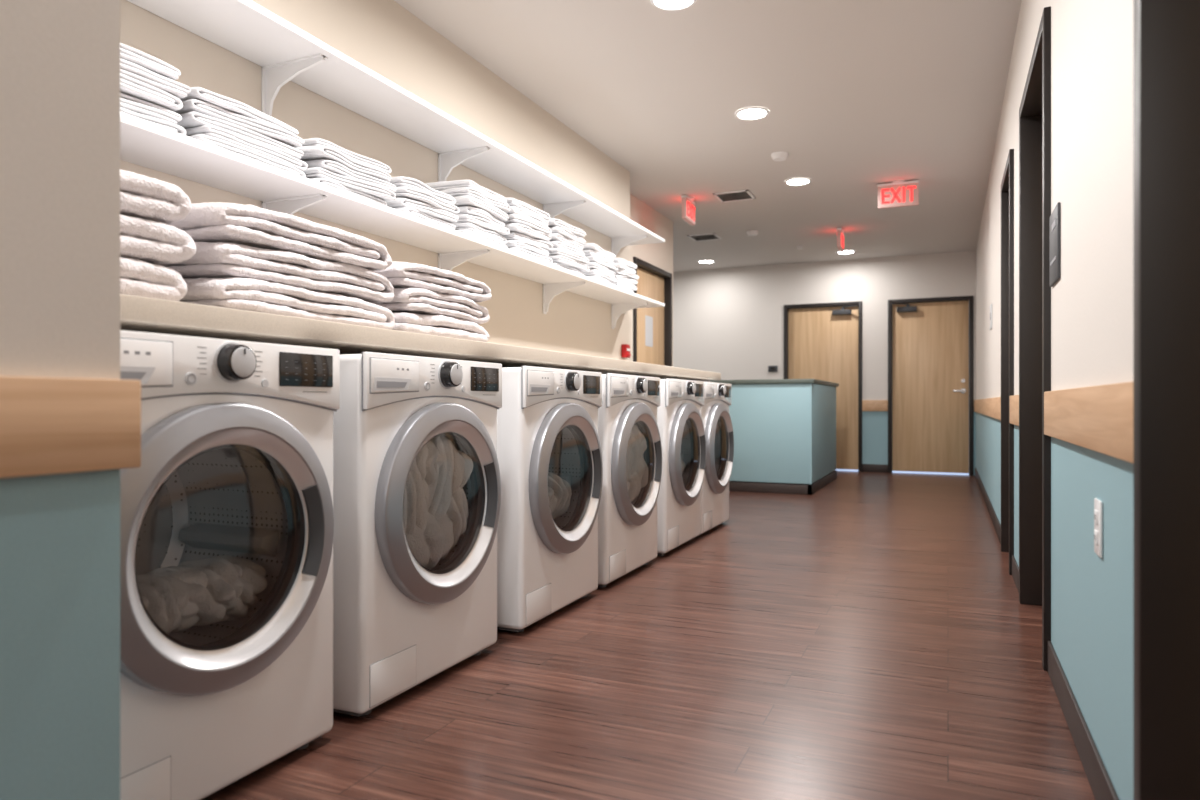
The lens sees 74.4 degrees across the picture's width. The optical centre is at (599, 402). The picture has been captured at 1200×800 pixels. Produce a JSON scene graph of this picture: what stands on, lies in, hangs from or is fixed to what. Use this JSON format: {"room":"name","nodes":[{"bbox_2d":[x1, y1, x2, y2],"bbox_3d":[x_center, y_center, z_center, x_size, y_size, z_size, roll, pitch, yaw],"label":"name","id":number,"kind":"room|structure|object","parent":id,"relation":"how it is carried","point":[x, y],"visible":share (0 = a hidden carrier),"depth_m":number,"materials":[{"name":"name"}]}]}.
{"room":"laundry","nodes":[
{"label":"laundry","id":0,"kind":"room"},
{"bbox_2d":[0,0,119,799],"bbox_3d":[-2.101,-0.469,-0.044,1.450,2.650,3.425,0,0,24],"label":"wall","id":1,"kind":"structure","parent":0,"point":[60,59],"depth_m":1.15,"materials":[{"name":"beige paint"}]},
{"bbox_2d":[0,376,140,477],"bbox_3d":[-1.520,0.033,-0.278,0.242,0.137,3.425,0,0,24],"label":"trim","id":2,"kind":"structure","parent":1,"relation":"attached to","point":[48,426],"depth_m":1.14,"materials":[{"name":"brown wood"}]},
{"bbox_2d":[120,0,629,360],"bbox_3d":[-0.920,-0.469,3.976,0.370,2.650,4.885,0,0,24],"label":"wall","id":3,"kind":"structure","parent":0,"point":[383,36],"depth_m":3.71,"materials":[{"name":"beige paint"}]},
{"bbox_2d":[120,113,664,328],"bbox_3d":[-0.622,-0.646,3.808,0.308,0.205,4.812,0,0,24],"label":"storage shelf","id":4,"kind":"object","parent":3,"relation":"attached to","point":[142,143],"visible":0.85,"depth_m":2.91,"materials":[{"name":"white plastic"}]},
{"bbox_2d":[120,43,188,133],"bbox_3d":[-1.384,-0.851,2.100,0.296,0.200,0.489,0,0,24],"label":"linens","id":5,"kind":"object","parent":4,"relation":"on","point":[148,88],"visible":0.26,"depth_m":2.15,"materials":[{"name":"white fabric"}]},
{"bbox_2d":[169,86,307,177],"bbox_3d":[-1.191,-0.841,2.523,0.288,0.181,0.455,0,0,24],"label":"linens","id":6,"kind":"object","parent":4,"relation":"on","point":[205,115],"visible":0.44,"depth_m":2.42,"materials":[{"name":"white fabric"}]},
{"bbox_2d":[297,137,395,205],"bbox_3d":[-0.999,-0.841,2.958,0.281,0.181,0.452,0,0,24],"label":"linens","id":7,"kind":"object","parent":4,"relation":"on","point":[331,164],"visible":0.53,"depth_m":2.85,"materials":[{"name":"white fabric"}]},
{"bbox_2d":[383,176,458,228],"bbox_3d":[-0.812,-0.834,3.367,0.274,0.166,0.409,0,0,24],"label":"linens","id":8,"kind":"object","parent":4,"relation":"on","point":[414,197],"visible":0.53,"depth_m":3.26,"materials":[{"name":"white fabric"}]},
{"bbox_2d":[425,179,510,247],"bbox_3d":[-0.637,-0.887,3.784,0.286,0.273,0.418,0,0,24],"label":"linens","id":9,"kind":"object","parent":4,"relation":"on","point":[481,209],"visible":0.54,"depth_m":3.64,"materials":[{"name":"white fabric"}]},
{"bbox_2d":[500,197,552,263],"bbox_3d":[-0.460,-0.899,4.191,0.295,0.296,0.452,0,0,24],"label":"linens","id":10,"kind":"object","parent":4,"relation":"on","point":[527,227],"visible":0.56,"depth_m":4.09,"materials":[{"name":"white fabric"}]},
{"bbox_2d":[545,219,589,275],"bbox_3d":[-0.270,-0.891,4.611,0.278,0.281,0.439,0,0,24],"label":"linens","id":11,"kind":"object","parent":4,"relation":"on","point":[567,240],"visible":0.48,"depth_m":4.51,"materials":[{"name":"white fabric"}]},
{"bbox_2d":[580,243,616,285],"bbox_3d":[-0.084,-0.868,5.031,0.285,0.234,0.415,0,0,24],"label":"linens","id":12,"kind":"object","parent":4,"relation":"on","point":[601,266],"visible":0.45,"depth_m":4.92,"materials":[{"name":"white fabric"}]},
{"bbox_2d":[611,258,638,292],"bbox_3d":[0.085,-0.861,5.406,0.286,0.219,0.378,0,0,24],"label":"linens","id":13,"kind":"object","parent":4,"relation":"on","point":[624,276],"visible":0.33,"depth_m":5.32,"materials":[{"name":"white fabric"}]},
{"bbox_2d":[127,0,664,257],"bbox_3d":[-0.622,-1.131,3.808,0.308,0.205,4.812,0,0,24],"label":"storage shelf","id":14,"kind":"object","parent":3,"relation":"attached to","point":[285,53],"visible":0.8,"depth_m":3.11,"materials":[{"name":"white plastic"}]},
{"bbox_2d":[120,294,720,381],"bbox_3d":[-0.423,0.318,3.726,0.738,1.075,4.822,0,0,24],"label":"countertop","id":15,"kind":"structure","parent":3,"relation":"attached to","point":[137,313],"depth_m":2.21,"materials":[{"name":"laminate"}]},
{"bbox_2d":[120,167,187,299],"bbox_3d":[-1.266,-0.370,1.739,0.527,0.291,0.465,0,0,24],"label":"folded towels","id":16,"kind":"object","parent":15,"relation":"on","point":[146,248],"visible":0.26,"depth_m":1.74,"materials":[{"name":"white fabric"}]},
{"bbox_2d":[153,202,393,328],"bbox_3d":[-1.009,-0.371,2.304,0.539,0.294,0.737,0,0,24],"label":"folded towels","id":17,"kind":"object","parent":15,"relation":"on","point":[241,257],"visible":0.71,"depth_m":2.08,"materials":[{"name":"white fabric"}]},
{"bbox_2d":[368,262,491,341],"bbox_3d":[-0.755,-0.355,2.926,0.537,0.262,0.611,0,0,24],"label":"folded towels","id":18,"kind":"object","parent":15,"relation":"on","point":[429,300],"visible":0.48,"depth_m":2.75,"materials":[{"name":"white fabric"}]},
{"bbox_2d":[621,344,630,357],"bbox_3d":[0.201,-0.394,5.998,0.050,0.100,0.090,0,0,24],"label":"alarm pull station","id":19,"kind":"object","parent":3,"relation":"attached to","point":[625,348],"visible":1,"depth_m":5.96,"materials":[{"name":"red plastic"}]},
{"bbox_2d":[203,471,1094,799],"bbox_3d":[-0.438,0.906,4.400,7.150,0.100,13.200,0,0,24],"label":"floor","id":20,"kind":"structure","parent":0,"point":[865,635],"depth_m":2.37,"materials":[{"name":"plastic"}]},
{"bbox_2d":[120,330,339,799],"bbox_3d":[-1.124,0.359,1.826,0.794,0.991,0.700,0,0,24],"label":"washing machine","id":21,"kind":"object","parent":20,"relation":"on","point":[227,516],"visible":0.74,"depth_m":1.76,"materials":[{"name":"white metal"}]},
{"bbox_2d":[333,352,501,716],"bbox_3d":[-0.803,0.359,2.554,0.794,0.991,0.700,0,0,24],"label":"washing machine","id":22,"kind":"object","parent":20,"relation":"on","point":[417,480],"visible":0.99,"depth_m":2.26,"materials":[{"name":"white metal"}]},
{"bbox_2d":[497,366,602,631],"bbox_3d":[-0.457,0.359,3.341,0.794,0.991,0.700,0,0,24],"label":"washing machine","id":23,"kind":"object","parent":20,"relation":"on","point":[549,454],"visible":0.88,"depth_m":3.01,"materials":[{"name":"white metal"}]},
{"bbox_2d":[598,373,661,586],"bbox_3d":[-0.141,0.359,4.057,0.794,0.991,0.700,0,0,24],"label":"washing machine","id":24,"kind":"object","parent":20,"relation":"on","point":[628,430],"visible":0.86,"depth_m":3.79,"materials":[{"name":"white metal"}]},
{"bbox_2d":[657,378,705,555],"bbox_3d":[0.190,0.359,4.809,0.794,0.991,0.700,0,0,24],"label":"washing machine","id":25,"kind":"object","parent":20,"relation":"on","point":[679,419],"visible":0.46,"depth_m":4.51,"materials":[{"name":"white metal"}]},
{"bbox_2d":[697,381,733,536],"bbox_3d":[0.470,0.359,5.446,0.794,0.991,0.700,0,0,24],"label":"washing machine","id":26,"kind":"object","parent":20,"relation":"on","point":[715,415],"visible":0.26,"depth_m":5.27,"materials":[{"name":"white metal"}]},
{"bbox_2d":[710,379,838,494],"bbox_3d":[1.738,0.316,8.435,1.340,1.079,1.840,0,0,24],"label":"reception counter","id":27,"kind":"object","parent":20,"relation":"on","point":[784,430],"depth_m":7.53,"materials":[{"name":"teal laminate"}]},
{"bbox_2d":[630,194,672,366],"bbox_3d":[0.310,-0.469,7.054,0.140,2.650,1.740,0,0,24],"label":"wall","id":28,"kind":"structure","parent":0,"point":[660,255],"depth_m":7.30,"materials":[{"name":"beige paint"}]},
{"bbox_2d":[637,267,663,364],"bbox_3d":[0.452,-0.184,7.297,0.105,2.061,0.902,0,0,24],"label":"door","id":29,"kind":"structure","parent":28,"relation":"in","point":[650,321],"depth_m":7.36,"materials":[{"name":"brown wood"}]},
{"bbox_2d":[633,257,671,366],"bbox_3d":[0.436,-0.204,7.304,0.150,2.120,1.000,0,0,24],"label":"trim","id":30,"kind":"structure","parent":28,"relation":"attached to","point":[637,262],"depth_m":7.69,"materials":[{"name":"brown metal"}]},
{"bbox_2d":[394,0,1021,271],"bbox_3d":[-0.438,-1.844,4.400,7.150,0.100,13.200,0,0,24],"label":"ceiling","id":31,"kind":"structure","parent":0,"point":[858,95],"depth_m":4.72,"materials":[{"name":"white paint"}]},
{"bbox_2d":[650,0,696,10],"bbox_3d":[0.327,-1.789,3.495,0.210,0.009,0.210,0,0,24],"label":"recessed light","id":32,"kind":"object","parent":31,"relation":"in","point":[671,5],"depth_m":3.54,"materials":[{"name":"white plastic"}]},
{"bbox_2d":[681,195,695,224],"bbox_3d":[0.777,-1.691,6.924,0.100,0.204,0.320,0,0,22],"label":"exit sign","id":33,"kind":"object","parent":31,"relation":"hanging from","point":[688,205],"visible":1,"depth_m":6.85,"materials":[{"name":"red"}]},
{"bbox_2d":[687,233,721,240],"bbox_3d":[1.129,-1.788,8.517,0.300,0.011,0.300,0,0,24],"label":"ceiling vent","id":34,"kind":"object","parent":31,"relation":"in","point":[708,236],"visible":1,"depth_m":8.51,"materials":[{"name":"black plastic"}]},
{"bbox_2d":[698,260,714,262],"bbox_3d":[1.348,-1.789,10.006,0.210,0.009,0.210,0,0,24],"label":"recessed light","id":35,"kind":"object","parent":31,"relation":"in","point":[702,261],"depth_m":9.99,"materials":[{"name":"white plastic"}]},
{"bbox_2d":[713,190,755,202],"bbox_3d":[1.162,-1.788,6.831,0.300,0.011,0.300,0,0,24],"label":"ceiling vent","id":36,"kind":"object","parent":31,"relation":"in","point":[740,195],"visible":1,"depth_m":6.82,"materials":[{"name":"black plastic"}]},
{"bbox_2d":[735,107,768,119],"bbox_3d":[0.939,-1.789,4.886,0.210,0.009,0.210,0,0,24],"label":"recessed light","id":37,"kind":"object","parent":31,"relation":"in","point":[749,113],"depth_m":4.88,"materials":[{"name":"white plastic"}]},
{"bbox_2d":[747,230,757,235],"bbox_3d":[1.594,-1.774,8.258,0.120,0.039,0.120,0,0,24],"label":"smoke detector","id":38,"kind":"object","parent":31,"relation":"attached to","point":[751,232],"visible":1,"depth_m":8.22,"materials":[{"name":"white plastic"}]},
{"bbox_2d":[771,151,787,160],"bbox_3d":[1.294,-1.774,5.691,0.120,0.039,0.120,0,0,24],"label":"smoke detector","id":39,"kind":"object","parent":31,"relation":"attached to","point":[776,156],"visible":1,"depth_m":5.65,"materials":[{"name":"white plastic"}]},
{"bbox_2d":[785,178,810,184],"bbox_3d":[1.600,-1.789,6.387,0.210,0.009,0.210,0,0,24],"label":"recessed light","id":40,"kind":"object","parent":31,"relation":"in","point":[794,181],"depth_m":6.38,"materials":[{"name":"white plastic"}]},
{"bbox_2d":[835,228,845,251],"bbox_3d":[2.493,-1.691,8.190,0.100,0.204,0.320,0,0,22],"label":"exit sign","id":41,"kind":"object","parent":31,"relation":"hanging from","point":[840,232],"visible":1,"depth_m":8.07,"materials":[{"name":"red plastic"}]},
{"bbox_2d":[837,250,854,253],"bbox_3d":[2.915,-1.789,9.370,0.210,0.009,0.210,0,0,24],"label":"recessed light","id":42,"kind":"object","parent":31,"relation":"in","point":[845,251],"depth_m":9.39,"materials":[{"name":"white plastic"}]},
{"bbox_2d":[877,180,918,208],"bbox_3d":[2.415,-1.691,6.400,0.320,0.204,0.100,0,0,24],"label":"exit sign","id":43,"kind":"object","parent":31,"relation":"hanging from","point":[898,193],"visible":1,"depth_m":6.38,"materials":[{"name":"red"}]},
{"bbox_2d":[673,251,975,475],"bbox_3d":[1.831,-0.469,10.531,6.060,2.650,0.150,0,0,24],"label":"wall","id":44,"kind":"structure","parent":0,"point":[729,322],"depth_m":10.19,"materials":[{"name":"beige paint"}]},
{"bbox_2d":[768,366,777,371],"bbox_3d":[2.244,-0.444,10.254,0.120,0.080,0.023,0,0,24],"label":"thermostat","id":45,"kind":"object","parent":44,"relation":"attached to","point":[770,368],"visible":1,"depth_m":10.24,"materials":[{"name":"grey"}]},
{"bbox_2d":[788,305,857,470],"bbox_3d":[2.792,-0.180,10.008,0.921,2.070,0.180,0,0,24],"label":"door","id":46,"kind":"structure","parent":44,"relation":"in","point":[823,341],"depth_m":9.97,"materials":[{"name":"brown wood"}]},
{"bbox_2d":[784,301,861,471],"bbox_3d":[2.841,-0.204,10.064,0.965,2.120,0.150,0,0,24],"label":"trim","id":47,"kind":"structure","parent":44,"relation":"attached to","point":[859,303],"depth_m":9.82,"materials":[{"name":"brown metal"}]},
{"bbox_2d":[862,400,887,410],"bbox_3d":[3.393,0.033,9.749,0.298,0.137,0.020,0,0,24],"label":"trim","id":48,"kind":"structure","parent":44,"relation":"attached to","point":[867,405],"depth_m":9.74,"materials":[{"name":"brown wood"}]},
{"bbox_2d":[862,464,887,472],"bbox_3d":[3.395,0.805,9.754,0.298,0.099,0.010,0,0,24],"label":"baseboard","id":49,"kind":"structure","parent":44,"relation":"attached to","point":[883,468],"depth_m":9.75,"materials":[{"name":"grey rubber"}]},
{"bbox_2d":[892,301,968,474],"bbox_3d":[3.961,-0.180,9.494,0.857,2.070,0.180,0,0,24],"label":"door","id":50,"kind":"structure","parent":44,"relation":"in","point":[930,340],"depth_m":9.53,"materials":[{"name":"brown wood"}]},
{"bbox_2d":[888,296,973,475],"bbox_3d":[3.991,-0.204,9.557,0.950,2.120,0.150,0,0,24],"label":"trim","id":51,"kind":"structure","parent":44,"relation":"attached to","point":[970,299],"depth_m":9.39,"materials":[{"name":"brown metal"}]},
{"bbox_2d":[976,0,1133,799],"bbox_3d":[1.900,-0.469,3.370,0.160,2.650,12.900,0,0,24],"label":"wall","id":52,"kind":"structure","parent":0,"point":[1092,41],"depth_m":1.87,"materials":[{"name":"beige paint"}]},
{"bbox_2d":[974,397,1000,419],"bbox_3d":[3.374,0.033,6.940,0.020,0.137,5.138,0,0,24],"label":"trim","id":53,"kind":"structure","parent":52,"relation":"attached to","point":[991,407],"depth_m":5.82,"materials":[{"name":"brown wood"}]},
{"bbox_2d":[975,467,1000,543],"bbox_3d":[3.378,0.805,6.938,0.010,0.099,5.138,0,0,24],"label":"baseboard","id":54,"kind":"structure","parent":52,"relation":"attached to","point":[995,521],"depth_m":6.02,"materials":[{"name":"grey rubber"}]},
{"bbox_2d":[990,304,991,329],"bbox_3d":[2.930,-0.644,5.921,0.010,0.180,0.180,0,0,24],"label":"room sign","id":55,"kind":"object","parent":52,"relation":"attached to","point":[991,304],"visible":1,"depth_m":5.88,"materials":[{"name":"grey plastic"}]},
{"bbox_2d":[1001,149,1013,574],"bbox_3d":[2.263,-0.204,4.226,0.175,2.120,0.720,0,0,24],"label":"trim","id":56,"kind":"structure","parent":52,"relation":"attached to","point":[1007,185],"depth_m":4.53,"materials":[{"name":"brown metal"}]},
{"bbox_2d":[1010,395,1018,425],"bbox_3d":[1.932,0.033,3.667,0.020,0.137,0.566,0,0,24],"label":"trim","id":57,"kind":"structure","parent":52,"relation":"attached to","point":[1014,399],"depth_m":3.63,"materials":[{"name":"brown wood"}]},
{"bbox_2d":[1012,555,1018,592],"bbox_3d":[1.937,0.805,3.665,0.010,0.099,0.566,0,0,24],"label":"baseboard","id":58,"kind":"structure","parent":52,"relation":"attached to","point":[1015,568],"depth_m":3.71,"materials":[{"name":"grey rubber"}]},
{"bbox_2d":[1019,6,1050,670],"bbox_3d":[1.693,-0.204,2.931,0.175,2.120,0.970,0,0,24],"label":"trim","id":59,"kind":"structure","parent":52,"relation":"attached to","point":[1035,106],"depth_m":3.34,"materials":[{"name":"brown metal"}]},
{"bbox_2d":[1049,202,1060,286],"bbox_3d":[1.374,-0.474,2.389,0.010,0.220,0.200,0,0,24],"label":"room sign","id":60,"kind":"object","parent":52,"relation":"attached to","point":[1055,218],"visible":1,"depth_m":2.34,"materials":[{"name":"grey"}]},
{"bbox_2d":[1048,641,1118,799],"bbox_3d":[1.163,0.805,1.908,0.010,0.099,1.326,0,0,24],"label":"baseboard","id":61,"kind":"structure","parent":52,"relation":"attached to","point":[1101,785],"depth_m":1.89,"materials":[{"name":"grey rubber"}]},
{"bbox_2d":[1044,381,1133,463],"bbox_3d":[1.158,0.033,1.910,0.020,0.137,1.326,0,0,24],"label":"trim","id":62,"kind":"structure","parent":52,"relation":"attached to","point":[1100,418],"depth_m":1.65,"materials":[{"name":"brown wood"}]},
{"bbox_2d":[1094,498,1102,557],"bbox_3d":[1.072,0.268,1.702,0.010,0.120,0.075,0,0,24],"label":"electrical outlet","id":63,"kind":"object","parent":52,"relation":"attached to","point":[1098,505],"visible":1,"depth_m":1.68,"materials":[{"name":"white plastic"}]},
{"bbox_2d":[1134,0,1199,799],"bbox_3d":[0.766,-0.204,0.827,0.175,2.120,0.970,0,0,24],"label":"trim","id":64,"kind":"structure","parent":52,"relation":"attached to","point":[1166,32],"depth_m":1.25,"materials":[{"name":"brown metal"}]}
]}

